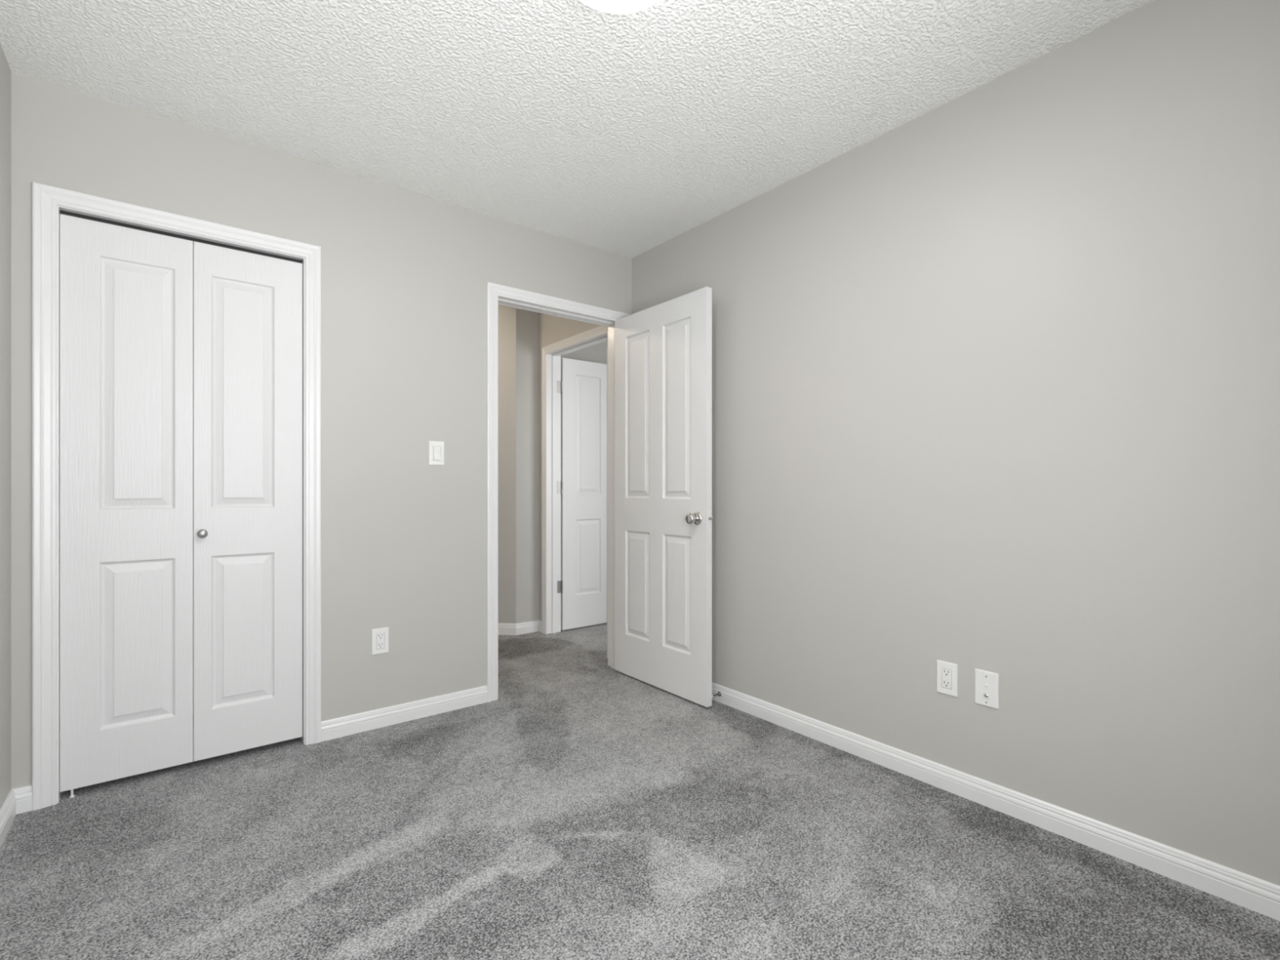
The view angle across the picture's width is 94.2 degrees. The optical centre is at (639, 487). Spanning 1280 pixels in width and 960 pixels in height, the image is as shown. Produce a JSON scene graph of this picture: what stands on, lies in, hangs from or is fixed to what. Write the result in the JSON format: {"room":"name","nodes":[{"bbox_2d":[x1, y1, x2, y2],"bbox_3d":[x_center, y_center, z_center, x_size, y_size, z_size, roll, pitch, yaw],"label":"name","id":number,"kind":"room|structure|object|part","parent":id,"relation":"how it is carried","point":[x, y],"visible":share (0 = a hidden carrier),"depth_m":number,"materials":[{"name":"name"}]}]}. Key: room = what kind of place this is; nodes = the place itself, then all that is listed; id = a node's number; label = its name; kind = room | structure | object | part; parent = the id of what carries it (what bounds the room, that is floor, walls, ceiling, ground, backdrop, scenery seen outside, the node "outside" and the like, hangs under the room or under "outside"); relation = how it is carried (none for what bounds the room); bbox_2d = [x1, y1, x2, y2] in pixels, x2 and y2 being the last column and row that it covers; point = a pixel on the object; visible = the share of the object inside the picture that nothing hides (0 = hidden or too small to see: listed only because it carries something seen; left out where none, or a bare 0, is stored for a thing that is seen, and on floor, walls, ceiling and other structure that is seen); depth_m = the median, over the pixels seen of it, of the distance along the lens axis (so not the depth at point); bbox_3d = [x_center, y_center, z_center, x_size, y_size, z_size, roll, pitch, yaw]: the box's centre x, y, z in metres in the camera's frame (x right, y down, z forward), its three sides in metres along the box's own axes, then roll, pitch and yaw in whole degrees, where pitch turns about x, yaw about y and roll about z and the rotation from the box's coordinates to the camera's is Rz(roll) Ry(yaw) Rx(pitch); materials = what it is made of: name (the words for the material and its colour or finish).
{"room":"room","nodes":[
{"label":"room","id":0,"kind":"room"},
{"bbox_2d":[0,43,11,809],"bbox_3d":[-1.348,-0.143,0.957,0.115,2.440,4.025,0,0,-38],"label":"wall","id":1,"kind":"structure","parent":0,"point":[5,70],"depth_m":1.88,"materials":[{"name":"grey paint"}]},
{"bbox_2d":[0,789,16,848],"bbox_3d":[-1.088,1.034,0.732,0.014,0.087,3.118,0,0,-38],"label":"baseboard","id":2,"kind":"structure","parent":1,"relation":"attached to","point":[8,810],"depth_m":1.85,"materials":[{"name":"white paint"}]},
{"bbox_2d":[11,71,631,789],"bbox_3d":[-1.090,-0.143,2.792,2.568,2.440,0.115,0,0,-38],"label":"wall","id":3,"kind":"structure","parent":0,"point":[405,274],"depth_m":2.62,"materials":[{"name":"grey paint"}]},
{"bbox_2d":[12,784,31,813],"bbox_3d":[-2.037,1.034,1.960,0.050,0.087,0.014,0,0,-38],"label":"baseboard","id":4,"kind":"structure","parent":3,"relation":"attached to","point":[23,795],"depth_m":1.96,"materials":[{"name":"white paint"}]},
{"bbox_2d":[31,181,320,810],"bbox_3d":[-1.716,0.032,2.285,0.858,2.090,0.132,0,0,-38],"label":"door frame","id":5,"kind":"structure","parent":3,"relation":"attached to","point":[48,202],"depth_m":2.02,"materials":[{"name":"white paint"}]},
{"bbox_3d":[-1.994,0.032,1.992,0.058,2.090,0.017,0,0,-38],"label":"casing","id":6,"kind":"part","parent":5,"relation":"part of","materials":[{"name":"white paint"}]},
{"bbox_3d":[-1.680,-0.984,2.240,0.858,0.058,0.017,0,0,-38],"label":"head casing","id":7,"kind":"part","parent":5,"relation":"part of","materials":[{"name":"white paint"}]},
{"bbox_3d":[-1.367,0.032,2.489,0.058,2.090,0.017,0,0,-38],"label":"casing","id":8,"kind":"part","parent":5,"relation":"part of","materials":[{"name":"white paint"}]},
{"bbox_2d":[59,210,302,797],"bbox_3d":[-1.702,0.056,2.266,0.730,2.030,0.078,0,0,-38],"label":"door","id":9,"kind":"structure","parent":3,"relation":"in","point":[181,357],"depth_m":2.23,"materials":[{"name":"white paint"}]},
{"bbox_3d":[-1.831,-0.368,2.173,0.213,0.901,0.030,0,0,-38],"label":"panel","id":10,"kind":"part","parent":9,"relation":"part of","materials":[{"name":"white paint"}]},
{"bbox_3d":[-1.831,0.561,2.173,0.213,0.594,0.030,0,0,-38],"label":"panel","id":11,"kind":"part","parent":9,"relation":"part of","materials":[{"name":"white paint"}]},
{"bbox_3d":[-1.666,0.176,2.265,0.034,0.034,0.031,0,0,-38],"label":"closet knob","id":12,"kind":"part","parent":9,"relation":"part of","materials":[{"name":"grey metal"}]},
{"bbox_3d":[-1.581,-0.368,2.371,0.212,0.901,0.030,0,0,-38],"label":"panel","id":13,"kind":"part","parent":9,"relation":"part of","materials":[{"name":"white paint"}]},
{"bbox_3d":[-1.581,0.561,2.371,0.212,0.594,0.030,0,0,-38],"label":"panel","id":14,"kind":"part","parent":9,"relation":"part of","materials":[{"name":"white paint"}]},
{"bbox_2d":[371,626,388,655],"bbox_3d":[-1.160,0.688,2.659,0.072,0.114,0.007,0,0,-38],"label":"wall outlet","id":15,"kind":"object","parent":3,"relation":"attached to","point":[380,637],"visible":1,"depth_m":2.65,"materials":[{"name":"white plastic"}]},
{"bbox_2d":[376,632,384,648],"bbox_3d":[-1.160,0.688,2.658,0.033,0.067,0.006,0,0,-38],"label":"receptacle","id":16,"kind":"object","parent":15,"relation":"attached to","point":[380,636],"depth_m":2.66,"materials":[{"name":"grey plastic"}]},
{"bbox_2d":[320,685,487,742],"bbox_3d":[-1.055,1.034,2.738,0.742,0.087,0.014,0,0,-38],"label":"baseboard","id":17,"kind":"structure","parent":3,"relation":"attached to","point":[341,726],"depth_m":2.71,"materials":[{"name":"white paint"}]},
{"bbox_2d":[428,440,444,465],"bbox_3d":[-0.960,-0.161,2.814,0.072,0.113,0.012,0,0,-38],"label":"light switch","id":18,"kind":"object","parent":3,"relation":"attached to","point":[436,449],"visible":1,"depth_m":2.81,"materials":[{"name":"white plastic"}]},
{"bbox_2d":[486,281,629,702],"bbox_3d":[-0.456,0.026,3.295,0.889,2.101,0.149,0,0,-38],"label":"door frame","id":19,"kind":"structure","parent":3,"relation":"attached to","point":[496,294],"depth_m":3.00,"materials":[{"name":"white paint"}]},
{"bbox_3d":[-0.740,0.026,2.985,0.058,2.101,0.017,0,0,-38],"label":"casing","id":20,"kind":"part","parent":19,"relation":"part of","materials":[{"name":"white paint"}]},
{"bbox_3d":[-0.496,-0.995,3.346,0.889,0.058,0.017,0,0,-38],"label":"head casing","id":21,"kind":"part","parent":19,"relation":"part of","materials":[{"name":"white paint"}]},
{"bbox_3d":[-0.414,-0.995,3.243,0.889,0.058,0.017,0,0,-38],"label":"head casing","id":22,"kind":"part","parent":19,"relation":"part of","materials":[{"name":"white paint"}]},
{"bbox_2d":[497,304,515,623],"bbox_3d":[-1.603,-0.143,4.459,1.428,2.440,0.115,0,0,7],"label":"wall","id":23,"kind":"structure","parent":0,"point":[506,314],"depth_m":4.33,"materials":[{"name":"grey paint"}]},
{"bbox_2d":[497,622,515,635],"bbox_3d":[-1.584,1.034,4.392,1.386,0.087,0.014,0,0,7],"label":"baseboard","id":24,"kind":"structure","parent":23,"relation":"attached to","point":[504,628],"depth_m":4.32,"materials":[{"name":"white paint"}]},
{"bbox_2d":[515,307,538,623],"bbox_3d":[-0.863,-0.143,4.423,0.187,2.440,0.115,0,0,-38],"label":"wall","id":25,"kind":"structure","parent":0,"point":[526,322],"depth_m":4.37,"materials":[{"name":"grey paint"}]},
{"bbox_2d":[515,620,538,635],"bbox_3d":[-0.825,1.034,4.370,0.193,0.087,0.014,0,0,-38],"label":"baseboard","id":26,"kind":"structure","parent":25,"relation":"attached to","point":[528,627],"depth_m":4.36,"materials":[{"name":"white paint"}]},
{"bbox_2d":[0,0,1154,257],"bbox_3d":[0.124,-1.403,3.048,5.020,0.080,5.475,0,0,-38],"label":"ceiling","id":27,"kind":"structure","parent":0,"point":[624,135],"depth_m":1.99,"materials":[{"name":"white paint"}]},
{"bbox_2d":[578,0,658,13],"bbox_3d":[-0.057,-1.326,1.511,0.330,0.074,0.330,0,0,-38],"label":"ceiling light","id":28,"kind":"object","parent":27,"relation":"attached to","point":[614,6],"visible":1,"depth_m":1.61,"materials":[{"name":"white glass"}]},
{"bbox_2d":[560,340,606,364],"bbox_3d":[-0.083,-0.143,5.483,2.122,2.440,0.100,0,0,-38],"label":"wall","id":29,"kind":"structure","parent":0,"point":[597,353],"depth_m":5.16,"materials":[{"name":"grey paint"}]},
{"bbox_2d":[0,622,1279,959],"bbox_3d":[0.140,1.104,3.029,5.020,0.066,5.425,0,0,-38],"label":"floor","id":30,"kind":"structure","parent":0,"point":[589,809],"depth_m":1.71,"materials":[{"name":"grey carpet"}]},
{"bbox_2d":[614,286,714,706],"bbox_3d":[0.104,0.047,3.166,0.160,2.026,0.768,0,0,-38],"label":"door","id":31,"kind":"structure","parent":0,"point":[664,517],"depth_m":3.11,"materials":[{"name":"white paint"}]},
{"bbox_3d":[-0.002,-0.395,3.301,0.035,0.912,0.217,0,0,-38],"label":"panel","id":32,"kind":"part","parent":31,"relation":"part of","materials":[{"name":"white paint"}]},
{"bbox_3d":[-0.002,0.539,3.301,0.035,0.592,0.217,0,0,-38],"label":"panel","id":33,"kind":"part","parent":31,"relation":"part of","materials":[{"name":"white paint"}]},
{"bbox_3d":[0.199,-0.395,3.047,0.035,0.912,0.217,0,0,-38],"label":"panel","id":34,"kind":"part","parent":31,"relation":"part of","materials":[{"name":"white paint"}]},
{"bbox_3d":[0.199,0.539,3.047,0.035,0.592,0.217,0,0,-38],"label":"panel","id":35,"kind":"part","parent":31,"relation":"part of","materials":[{"name":"white paint"}]},
{"bbox_3d":[0.253,0.153,2.893,0.054,0.055,0.055,0,0,-38],"label":"knob","id":36,"kind":"part","parent":31,"relation":"part of","materials":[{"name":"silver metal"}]},
{"bbox_3d":[0.335,0.153,2.874,0.024,0.056,0.001,0,0,-38],"label":"latch plate","id":37,"kind":"part","parent":31,"relation":"part of","materials":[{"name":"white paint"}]},
{"bbox_2d":[538,0,1279,885],"bbox_3d":[0.383,-0.143,3.094,0.115,2.440,5.225,0,0,-38],"label":"wall","id":38,"kind":"structure","parent":0,"point":[995,375],"depth_m":1.89,"materials":[{"name":"grey paint"}]},
{"bbox_2d":[537,620,542,632],"bbox_3d":[-0.737,1.034,4.404,0.014,0.087,0.070,0,0,-38],"label":"baseboard","id":39,"kind":"structure","parent":38,"relation":"attached to","point":[540,624],"depth_m":4.39,"materials":[{"name":"white paint"}]},
{"bbox_2d":[542,325,608,657],"bbox_3d":[-0.399,0.025,4.067,0.132,2.103,0.878,0,0,-38],"label":"door frame","id":40,"kind":"structure","parent":38,"relation":"attached to","point":[552,353],"depth_m":4.36,"materials":[{"name":"white paint"}]},
{"bbox_3d":[-0.699,0.025,4.353,0.017,2.103,0.058,0,0,-38],"label":"casing","id":41,"kind":"part","parent":40,"relation":"part of","materials":[{"name":"white paint"}]},
{"bbox_3d":[-0.445,-0.997,4.031,0.017,0.058,0.878,0,0,-38],"label":"head casing","id":42,"kind":"part","parent":40,"relation":"part of","materials":[{"name":"white paint"}]},
{"bbox_3d":[-0.190,0.025,3.710,0.017,2.103,0.058,0,0,-38],"label":"casing","id":43,"kind":"part","parent":40,"relation":"part of","materials":[{"name":"white paint"}]},
{"bbox_2d":[557,357,606,630],"bbox_3d":[-0.302,0.050,4.644,0.798,2.022,0.043,0,0,-38],"label":"door","id":44,"kind":"structure","parent":38,"relation":"in","point":[582,386],"depth_m":4.52,"materials":[{"name":"white paint"}]},
{"bbox_3d":[-0.404,-0.398,4.569,0.230,0.907,0.035,0,0,-38],"label":"panel","id":45,"kind":"part","parent":44,"relation":"part of","materials":[{"name":"white paint"}]},
{"bbox_3d":[-0.404,0.530,4.569,0.230,0.573,0.035,0,0,-38],"label":"panel","id":46,"kind":"part","parent":44,"relation":"part of","materials":[{"name":"white paint"}]},
{"bbox_2d":[711,691,721,697],"bbox_3d":[0.372,1.029,2.941,0.065,0.023,0.023,0,0,-38],"label":"door stop","id":47,"kind":"object","parent":38,"relation":"attached to","point":[719,694],"visible":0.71,"depth_m":2.95,"materials":[{"name":"silver metal"}]},
{"bbox_2d":[936,659,957,697],"bbox_3d":[1.086,0.677,2.106,0.007,0.114,0.072,0,0,-38],"label":"wall outlet","id":48,"kind":"object","parent":38,"relation":"attached to","point":[946,672],"visible":1,"depth_m":2.10,"materials":[{"name":"white plastic"}]},
{"bbox_2d":[942,667,951,688],"bbox_3d":[1.086,0.677,2.106,0.006,0.067,0.033,0,0,-38],"label":"receptacle","id":49,"kind":"object","parent":48,"relation":"attached to","point":[946,672],"depth_m":2.10,"materials":[{"name":"grey plastic"}]},
{"bbox_2d":[974,668,999,709],"bbox_3d":[1.164,0.679,2.002,0.015,0.118,0.074,0,0,-38],"label":"cable plate","id":50,"kind":"object","parent":38,"relation":"attached to","point":[986,682],"visible":1,"depth_m":2.00,"materials":[{"name":"white plastic"}]},
{"bbox_2d":[711,682,1279,920],"bbox_3d":[0.915,1.034,2.318,0.014,0.087,3.118,0,0,-38],"label":"baseboard","id":51,"kind":"structure","parent":38,"relation":"attached to","point":[1257,895],"depth_m":1.87,"materials":[{"name":"white paint"}]}
]}

